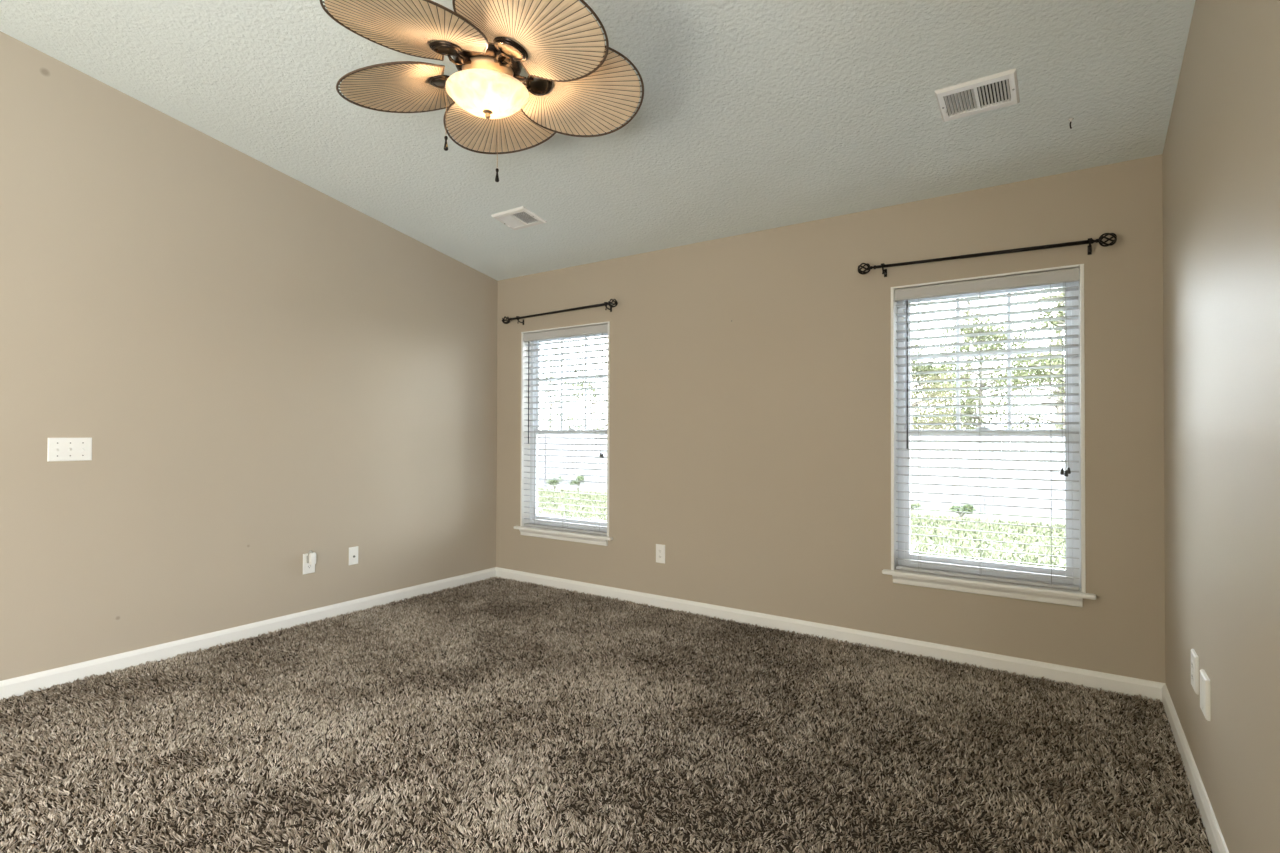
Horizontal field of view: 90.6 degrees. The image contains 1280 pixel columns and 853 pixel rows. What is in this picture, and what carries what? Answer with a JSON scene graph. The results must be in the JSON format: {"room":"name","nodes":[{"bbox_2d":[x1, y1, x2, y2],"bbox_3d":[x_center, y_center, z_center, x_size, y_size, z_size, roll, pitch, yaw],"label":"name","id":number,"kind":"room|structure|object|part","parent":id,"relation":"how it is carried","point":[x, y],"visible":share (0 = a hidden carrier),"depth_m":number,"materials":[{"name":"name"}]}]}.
{"room":"empty bedroom","nodes":[
{"label":"empty bedroom","id":0,"kind":"room"},
{"bbox_2d":[0,31,497,680],"bbox_3d":[-2.776,-0.503,3.022,0.160,3.423,5.760,0,-1,34],"label":"wall","id":1,"kind":"structure","parent":0,"point":[262,371],"depth_m":3.44,"materials":[{"name":"beige paint"}]},
{"bbox_2d":[47,438,91,461],"bbox_3d":[-2.688,0.108,2.990,0.017,0.110,0.160,0,-1,34],"label":"switch plate","id":2,"kind":"object","parent":1,"relation":"attached to","point":[58,449],"visible":1,"depth_m":2.99,"materials":[{"name":"white plastic"}]},
{"bbox_2d":[0,567,495,699],"bbox_3d":[-2.758,1.166,2.883,0.014,0.082,5.586,0,-1,34],"label":"baseboard","id":3,"kind":"structure","parent":1,"relation":"attached to","point":[17,686],"depth_m":3.46,"materials":[{"name":"white paint"}]},
{"bbox_2d":[303,552,314,573],"bbox_3d":[-2.051,0.848,3.928,0.008,0.125,0.075,0,-1,34],"label":"wall outlet","id":4,"kind":"object","parent":1,"relation":"attached to","point":[307,568],"visible":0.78,"depth_m":3.91,"materials":[{"name":"white plastic"}]},
{"bbox_2d":[307,550,315,564],"bbox_3d":[-2.028,0.810,3.913,0.054,0.084,0.040,0,-1,34],"label":"plug","id":5,"kind":"object","parent":4,"relation":"attached to","point":[311,558],"visible":1,"depth_m":3.90,"materials":[{"name":"plastic"}]},
{"bbox_2d":[349,546,357,564],"bbox_3d":[-1.882,0.851,4.170,0.015,0.116,0.066,0,-1,34],"label":"cable jack plate","id":6,"kind":"object","parent":1,"relation":"attached to","point":[353,551],"visible":1,"depth_m":4.17,"materials":[{"name":"white plastic"}]},
{"bbox_2d":[0,0,1195,280],"bbox_3d":[-1.040,-1.822,1.661,4.573,1.161,5.760,0,-1,34],"label":"ceiling","id":7,"kind":"structure","parent":0,"point":[753,115],"depth_m":2.86,"materials":[{"name":"paint"}]},
{"bbox_2d":[319,0,643,181],"bbox_3d":[-0.604,-1.292,2.398,1.150,0.617,1.182,0,-1,17],"label":"ceiling fan","id":8,"kind":"object","parent":7,"relation":"hanging from","point":[575,86],"visible":1,"depth_m":2.30,"materials":[{"name":"brown metal"}]},
{"bbox_3d":[-0.914,-1.322,2.489,0.474,0.005,0.491,-4,10,16],"label":"blade","id":9,"kind":"part","parent":8,"relation":"part of","materials":[{"name":"beige wicker"}]},
{"bbox_3d":[-0.774,-1.325,2.095,0.491,0.004,0.474,14,11,33],"label":"blade","id":10,"kind":"part","parent":8,"relation":"part of","materials":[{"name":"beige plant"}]},
{"bbox_3d":[-0.758,-1.328,2.444,0.072,0.008,0.100,-4,10,16],"label":"bracket dish","id":11,"kind":"part","parent":8,"relation":"part of","materials":[{"name":"brown metal"}]},
{"bbox_3d":[-0.731,-1.067,2.386,0.017,0.055,0.017,0,-1,34],"label":"pull knob","id":12,"kind":"part","parent":8,"relation":"part of","materials":[{"name":"black metal"}]},
{"bbox_3d":[-0.683,-1.330,2.230,0.100,0.008,0.072,14,11,33],"label":"bracket dish","id":13,"kind":"part","parent":8,"relation":"part of","materials":[{"name":"brown metal"}]},
{"bbox_3d":[-0.573,-1.223,2.388,0.307,0.078,0.307,0,-1,34],"label":"lamp shade","id":14,"kind":"part","parent":8,"relation":"part of","materials":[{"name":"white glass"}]},
{"bbox_3d":[-0.574,-1.010,2.545,0.017,0.055,0.017,0,-1,34],"label":"pull knob","id":15,"kind":"part","parent":8,"relation":"part of","materials":[{"name":"black metal"}]},
{"bbox_3d":[-0.574,-1.155,2.547,0.003,0.230,0.003,0,-1,-2],"label":"pull chain","id":16,"kind":"part","parent":8,"relation":"part of","materials":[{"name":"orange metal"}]},
{"bbox_3d":[-0.583,-1.318,2.744,0.491,0.005,0.474,-12,-4,-2],"label":"blade","id":17,"kind":"part","parent":8,"relation":"part of","materials":[{"name":"beige wicker"}]},
{"bbox_3d":[-0.456,-1.329,2.235,0.100,0.008,0.072,16,-6,-37],"label":"bracket dish","id":18,"kind":"part","parent":8,"relation":"part of","materials":[{"name":"brown metal"}]},
{"bbox_3d":[-0.356,-1.324,2.107,0.491,0.004,0.474,16,-6,-37],"label":"blade","id":19,"kind":"part","parent":8,"relation":"part of","materials":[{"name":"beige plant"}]},
{"bbox_3d":[-0.391,-1.326,2.452,0.072,0.008,0.100,4,-14,-19],"label":"bracket dish","id":20,"kind":"part","parent":8,"relation":"part of","materials":[{"name":"brown metal"}]},
{"bbox_3d":[-0.238,-1.319,2.508,0.474,0.004,0.491,4,-14,-19],"label":"blade","id":21,"kind":"part","parent":8,"relation":"part of","materials":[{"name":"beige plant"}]},
{"bbox_2d":[491,206,546,229],"bbox_3d":[-0.780,-1.337,4.082,0.287,0.048,0.211,0,-1,34],"label":"ceiling vent","id":22,"kind":"object","parent":7,"relation":"in","point":[518,218],"visible":1,"depth_m":4.07,"materials":[{"name":"white metal"}]},
{"bbox_2d":[935,68,1019,121],"bbox_3d":[1.381,-1.348,2.594,0.287,0.048,0.211,0,-1,34],"label":"ceiling vent","id":23,"kind":"object","parent":7,"relation":"in","point":[998,90],"visible":1,"depth_m":2.58,"materials":[{"name":"white metal"}]},
{"bbox_2d":[0,580,1211,852],"bbox_3d":[-1.004,1.260,1.694,4.573,0.120,5.920,0,-1,34],"label":"floor","id":24,"kind":"structure","parent":0,"point":[871,824],"depth_m":2.22,"materials":[{"name":"brown carpet"}]},
{"bbox_2d":[0,576,1210,852],"bbox_3d":[-0.456,1.198,2.498,4.224,0.024,3.626,0,-1,34],"label":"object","id":25,"kind":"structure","parent":24,"relation":"on","point":[428,613],"depth_m":2.45,"materials":[{"name":"carpet"}]},
{"bbox_2d":[496,154,1165,682],"bbox_3d":[0.623,-0.065,4.088,4.253,2.590,0.160,0,-1,34],"label":"wall","id":26,"kind":"structure","parent":0,"point":[754,448],"depth_m":3.67,"materials":[{"name":"beige paint"}]},
{"bbox_2d":[502,299,617,324],"bbox_3d":[-0.625,-0.857,4.795,1.139,0.090,0.094,0,-1,34],"label":"curtain rod","id":27,"kind":"object","parent":26,"relation":"attached to","point":[609,303],"visible":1,"depth_m":4.72,"materials":[{"name":"black metal"}]},
{"bbox_2d":[514,321,612,545],"bbox_3d":[-0.558,0.052,4.854,0.963,1.618,0.182,0,-1,34],"label":"window","id":28,"kind":"structure","parent":26,"relation":"in","point":[580,537],"depth_m":5.01,"materials":[{"name":"white paint"}]},
{"bbox_3d":[-0.560,0.803,4.846,0.963,0.022,0.182,0,-1,34],"label":"sill","id":29,"kind":"part","parent":28,"relation":"part of","materials":[{"name":"white paint"}]},
{"bbox_2d":[523,324,607,534],"bbox_3d":[-0.569,0.024,4.838,0.847,1.533,0.072,0,-1,34],"label":"window blind","id":30,"kind":"object","parent":28,"relation":"attached to","point":[603,328],"visible":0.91,"depth_m":4.82,"materials":[{"name":"plastic"}]},
{"bbox_3d":[-0.815,0.048,5.012,0.002,1.463,0.055,0,-1,34],"label":"ladder cord","id":31,"kind":"part","parent":30,"relation":"part of","materials":[{"name":"white fabric"}]},
{"bbox_3d":[-0.570,0.047,4.845,0.002,1.463,0.055,0,-1,34],"label":"ladder cord","id":32,"kind":"part","parent":30,"relation":"part of","materials":[{"name":"white fabric"}]},
{"bbox_3d":[-0.568,0.781,4.835,0.837,0.018,0.050,0,-1,34],"label":"rail","id":33,"kind":"part","parent":30,"relation":"part of","materials":[{"name":"white plastic"}]},
{"bbox_3d":[-0.313,0.046,4.670,0.002,1.463,0.055,0,-1,34],"label":"ladder cord","id":34,"kind":"part","parent":30,"relation":"part of","materials":[{"name":"white fabric"}]},
{"bbox_3d":[-0.522,0.024,4.907,0.851,1.539,0.055,0,-1,34],"label":"frame","id":35,"kind":"part","parent":28,"relation":"part of","materials":[{"name":"white plastic"}]},
{"bbox_3d":[-0.531,0.392,4.892,0.783,0.733,0.023,0,-1,34],"label":"sash","id":36,"kind":"part","parent":28,"relation":"part of","materials":[{"name":"glass"}]},
{"bbox_3d":[-0.515,-0.328,4.920,0.783,0.775,0.022,0,-1,34],"label":"sash","id":37,"kind":"part","parent":28,"relation":"part of","materials":[{"name":"glass"}]},
{"bbox_2d":[656,544,664,563],"bbox_3d":[0.138,0.865,4.305,0.073,0.126,0.008,0,-1,34],"label":"wall outlet","id":38,"kind":"object","parent":26,"relation":"attached to","point":[660,549],"visible":1,"depth_m":4.30,"materials":[{"name":"white plastic"}]},
{"bbox_2d":[496,567,1165,701],"bbox_3d":[0.570,1.188,4.002,4.253,0.082,0.014,0,-1,34],"label":"baseboard","id":39,"kind":"structure","parent":26,"relation":"attached to","point":[1130,686],"depth_m":3.49,"materials":[{"name":"white paint"}]},
{"bbox_2d":[857,233,1116,276],"bbox_3d":[1.696,-0.857,3.212,1.155,0.099,0.094,0,-1,34],"label":"curtain rod","id":40,"kind":"object","parent":26,"relation":"attached to","point":[1089,241],"visible":1,"depth_m":3.12,"materials":[{"name":"black metal"}]},
{"bbox_2d":[882,264,1095,606],"bbox_3d":[1.764,0.042,3.270,0.951,1.618,0.182,0,-1,34],"label":"window","id":41,"kind":"structure","parent":26,"relation":"in","point":[946,582],"depth_m":3.25,"materials":[{"name":"white paint"}]},
{"bbox_2d":[894,268,1079,590],"bbox_3d":[1.753,0.013,3.254,0.835,1.533,0.072,0,-1,34],"label":"window blind","id":42,"kind":"object","parent":41,"relation":"attached to","point":[1064,276],"visible":1,"depth_m":3.23,"materials":[{"name":"plastic"}]},
{"bbox_3d":[1.512,0.037,3.425,0.002,1.463,0.055,0,-1,34],"label":"ladder cord","id":43,"kind":"part","parent":42,"relation":"part of","materials":[{"name":"white fabric"}]},
{"bbox_3d":[1.752,0.036,3.262,0.002,1.463,0.055,0,-1,34],"label":"ladder cord","id":44,"kind":"part","parent":42,"relation":"part of","materials":[{"name":"white fabric"}]},
{"bbox_3d":[1.754,0.771,3.251,0.825,0.018,0.050,0,-1,34],"label":"rail","id":45,"kind":"part","parent":42,"relation":"part of","materials":[{"name":"white plastic"}]},
{"bbox_3d":[2.004,0.035,3.090,0.002,1.463,0.055,0,-1,34],"label":"ladder cord","id":46,"kind":"part","parent":42,"relation":"part of","materials":[{"name":"white fabric"}]},
{"bbox_3d":[2.026,-0.246,3.037,0.010,0.898,0.002,0,-1,34],"label":"lift cord","id":47,"kind":"part","parent":42,"relation":"part of","materials":[{"name":"white fabric"}]},
{"bbox_3d":[2.035,-0.242,3.031,0.005,0.906,0.002,0,-1,34],"label":"lift cord","id":48,"kind":"part","parent":42,"relation":"part of","materials":[{"name":"white fabric"}]},
{"bbox_3d":[2.040,-0.249,3.027,0.012,0.892,0.002,0,-1,34],"label":"lift cord","id":49,"kind":"part","parent":42,"relation":"part of","materials":[{"name":"white fabric"}]},
{"bbox_3d":[1.807,-0.339,3.336,0.771,0.775,0.022,0,-1,34],"label":"sash","id":50,"kind":"part","parent":41,"relation":"part of","materials":[{"name":"glass"}]},
{"bbox_3d":[1.791,0.381,3.308,0.771,0.733,0.023,0,-1,34],"label":"sash","id":51,"kind":"part","parent":41,"relation":"part of","materials":[{"name":"glass"}]},
{"bbox_3d":[1.762,0.793,3.262,0.951,0.022,0.182,0,-1,34],"label":"sill","id":52,"kind":"part","parent":41,"relation":"part of","materials":[{"name":"white paint"}]},
{"bbox_2d":[1162,0,1279,852],"bbox_3d":[0.869,-0.519,0.536,0.160,3.423,5.760,0,-1,34],"label":"wall","id":53,"kind":"structure","parent":0,"point":[1221,154],"depth_m":1.67,"materials":[{"name":"beige paint"}]},
{"bbox_2d":[1191,649,1198,694],"bbox_3d":[1.845,0.814,2.110,0.011,0.122,0.098,0,-1,34],"label":"wall outlet","id":54,"kind":"object","parent":53,"relation":"attached to","point":[1194,657],"visible":1,"depth_m":2.08,"materials":[{"name":"white plastic"}]},
{"bbox_2d":[1162,684,1228,852],"bbox_3d":[0.744,1.151,0.495,0.014,0.082,5.586,0,-1,34],"label":"baseboard","id":55,"kind":"structure","parent":53,"relation":"attached to","point":[1212,829],"depth_m":2.06,"materials":[{"name":"white paint"}]},
{"bbox_2d":[1200,669,1210,720],"bbox_3d":[1.729,0.820,1.940,0.012,0.122,0.108,0,-1,34],"label":"wall plate","id":56,"kind":"object","parent":53,"relation":"attached to","point":[1204,679],"visible":1,"depth_m":1.91,"materials":[{"name":"white plastic"}]},
{"label":"outside","id":57,"kind":"structure","parent":0,"visible":0},
{"bbox_2d":[537,452,1065,568],"bbox_3d":[18.677,2.206,34.319,120.000,0.200,69.500,0,-1,34],"label":"ground","id":58,"kind":"structure","parent":57,"point":[921,512],"depth_m":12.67,"materials":[{"name":"plant"}]},
{"bbox_2d":[546,476,563,488],"bbox_3d":[-2.501,1.682,18.965,0.651,0.410,0.387,0,-1,34],"label":"shrub","id":59,"kind":"object","parent":58,"relation":"on","point":[551,482],"visible":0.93,"depth_m":18.94,"materials":[{"name":"green plant"}]},
{"bbox_2d":[540,345,587,429],"bbox_3d":[-4.141,-0.916,29.847,3.473,5.828,4.118,0,-1,2],"label":"tree","id":60,"kind":"object","parent":58,"relation":"on","point":[572,373],"visible":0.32,"depth_m":29.66,"materials":[{"name":"green plant"}]},
{"bbox_2d":[547,371,606,429],"bbox_3d":[-1.857,-0.134,25.256,3.236,4.177,2.963,0,-1,14],"label":"tree","id":61,"kind":"object","parent":58,"relation":"on","point":[592,391],"visible":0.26,"depth_m":25.32,"materials":[{"name":"green plant"}]},
{"bbox_2d":[569,476,584,490],"bbox_3d":[-1.791,1.644,18.470,0.612,0.478,0.384,0,-1,34],"label":"shrub","id":62,"kind":"object","parent":58,"relation":"on","point":[579,478],"visible":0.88,"depth_m":18.44,"materials":[{"name":"green plant"}]},
{"bbox_2d":[538,425,1064,517],"bbox_3d":[0.994,0.924,17.041,24.410,1.890,0.148,0,-1,34],"label":"privacy fence","id":63,"kind":"object","parent":58,"relation":"on","point":[913,445],"visible":0.16,"depth_m":13.10,"materials":[{"name":"white plastic"}]},
{"bbox_3d":[-3.988,0.956,20.439,2.312,1.670,0.044,0,-1,34],"label":"panel","id":64,"kind":"part","parent":63,"relation":"part of","materials":[{"name":"white plastic"}]},
{"bbox_3d":[-2.980,0.977,19.751,0.128,1.820,0.128,0,-1,34],"label":"post","id":65,"kind":"part","parent":63,"relation":"part of","materials":[{"name":"white plastic"}]},
{"bbox_3d":[-1.972,0.948,19.064,2.312,1.670,0.044,0,-1,34],"label":"panel","id":66,"kind":"part","parent":63,"relation":"part of","materials":[{"name":"white plastic"}]},
{"bbox_3d":[-0.965,0.968,18.376,0.128,1.820,0.128,0,-1,34],"label":"post","id":67,"kind":"part","parent":63,"relation":"part of","materials":[{"name":"white plastic"}]},
{"bbox_3d":[6.091,0.912,13.565,2.312,1.670,0.044,0,-1,34],"label":"panel","id":68,"kind":"part","parent":63,"relation":"part of","materials":[{"name":"white plastic"}]},
{"bbox_3d":[7.098,0.933,12.877,0.128,1.820,0.128,0,-1,34],"label":"post","id":69,"kind":"part","parent":63,"relation":"part of","materials":[{"name":"white plastic"}]},
{"bbox_3d":[8.106,0.903,12.190,2.312,1.670,0.044,0,-1,34],"label":"panel","id":70,"kind":"part","parent":63,"relation":"part of","materials":[{"name":"white plastic"}]},
{"bbox_2d":[910,502,920,511],"bbox_3d":[5.597,1.710,13.469,0.669,0.286,0.367,0,-1,34],"label":"shrub","id":71,"kind":"object","parent":58,"relation":"on","point":[912,504],"visible":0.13,"depth_m":13.37,"materials":[{"name":"green plant"}]},
{"bbox_2d":[911,332,962,428],"bbox_3d":[10.721,-1.014,25.716,5.302,6.023,4.673,0,-1,-19],"label":"tree","id":72,"kind":"object","parent":58,"relation":"on","point":[915,336],"visible":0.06,"depth_m":25.41,"materials":[{"name":"green plant"}]},
{"bbox_2d":[911,352,984,428],"bbox_3d":[7.099,-0.051,16.859,3.597,3.888,3.402,0,-1,34],"label":"tree","id":73,"kind":"object","parent":58,"relation":"on","point":[927,367],"visible":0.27,"depth_m":16.38,"materials":[{"name":"green plant"}]},
{"bbox_2d":[949,504,975,516],"bbox_3d":[6.528,1.698,12.831,0.531,0.299,0.364,0,-1,34],"label":"shrub","id":74,"kind":"object","parent":58,"relation":"on","point":[966,508],"visible":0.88,"depth_m":12.77,"materials":[{"name":"green plant"}]},
{"bbox_2d":[915,296,1034,428],"bbox_3d":[15.656,-2.656,29.769,4.925,9.424,5.066,0,-1,34],"label":"tree","id":75,"kind":"object","parent":58,"relation":"on","point":[968,312],"visible":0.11,"depth_m":30.07,"materials":[{"name":"green plant"}]},
{"bbox_2d":[911,309,1064,428],"bbox_3d":[10.576,-0.934,19.753,4.285,5.727,4.726,0,-1,-27],"label":"tree","id":76,"kind":"object","parent":58,"relation":"on","point":[965,410],"visible":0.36,"depth_m":19.31,"materials":[{"name":"green plant"}]},
{"bbox_2d":[983,287,1064,459],"bbox_3d":[10.223,-1.029,15.418,3.012,5.825,3.588,0,-1,-25],"label":"tree","id":77,"kind":"object","parent":58,"relation":"on","point":[1027,372],"visible":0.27,"depth_m":15.51,"materials":[{"name":"green plant"}]},
{"bbox_2d":[986,288,1064,481],"bbox_3d":[15.219,-3.118,22.755,5.022,10.192,4.839,0,-1,34],"label":"tree","id":78,"kind":"object","parent":58,"relation":"on","point":[1058,341],"visible":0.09,"depth_m":22.82,"materials":[{"name":"green plant"}]}
]}

